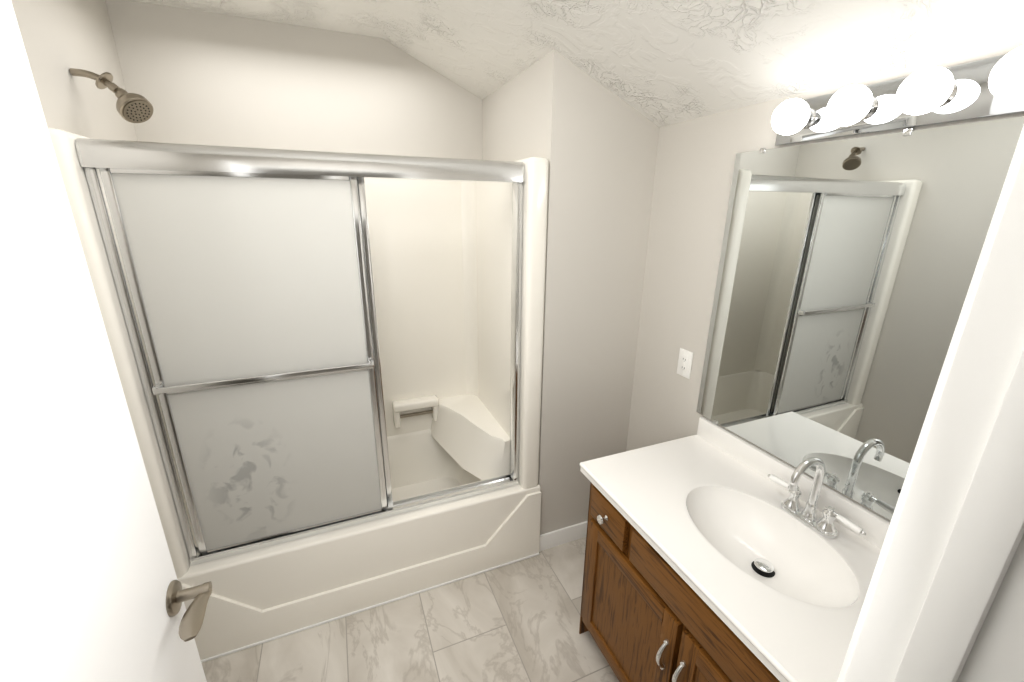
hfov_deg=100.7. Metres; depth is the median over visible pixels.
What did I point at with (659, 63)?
ceiling
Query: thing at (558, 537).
baseboard
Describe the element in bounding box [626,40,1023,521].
wall
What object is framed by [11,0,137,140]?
wall
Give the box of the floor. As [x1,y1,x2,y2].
[202,537,618,681]
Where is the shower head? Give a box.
[70,68,152,122]
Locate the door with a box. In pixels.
[0,0,212,681]
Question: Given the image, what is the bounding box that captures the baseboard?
[539,521,587,551]
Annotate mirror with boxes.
[696,116,1023,519]
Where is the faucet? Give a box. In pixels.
[767,457,866,538]
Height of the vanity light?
0.114 m
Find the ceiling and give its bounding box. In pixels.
[132,0,1023,126]
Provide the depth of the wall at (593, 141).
1.86 m
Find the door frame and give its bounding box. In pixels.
[837,125,1023,681]
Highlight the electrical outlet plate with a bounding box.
[677,348,692,378]
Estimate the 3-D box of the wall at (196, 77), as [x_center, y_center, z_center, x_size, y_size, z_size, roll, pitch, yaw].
[-0.894,-0.394,2.280,1.524,2.750,0.120,-6,19,-21]
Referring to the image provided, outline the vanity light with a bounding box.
[771,45,1023,145]
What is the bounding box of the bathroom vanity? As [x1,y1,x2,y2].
[579,417,889,681]
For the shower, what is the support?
on the floor
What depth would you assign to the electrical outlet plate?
1.77 m
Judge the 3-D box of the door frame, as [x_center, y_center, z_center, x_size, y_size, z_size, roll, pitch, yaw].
[-0.020,0.566,0.296,1.054,2.122,0.152,-6,19,-21]
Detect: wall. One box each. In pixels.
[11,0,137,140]
[105,0,482,159]
[482,50,658,534]
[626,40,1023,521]
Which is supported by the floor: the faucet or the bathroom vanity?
the bathroom vanity
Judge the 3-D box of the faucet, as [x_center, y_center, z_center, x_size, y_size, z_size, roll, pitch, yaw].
[0.839,0.431,1.213,0.145,0.223,0.286,-6,19,-21]
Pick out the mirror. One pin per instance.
(846, 268)
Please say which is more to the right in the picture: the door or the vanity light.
the vanity light
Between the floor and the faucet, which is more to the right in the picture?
the faucet
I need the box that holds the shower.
[48,128,548,662]
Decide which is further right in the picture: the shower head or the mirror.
the mirror

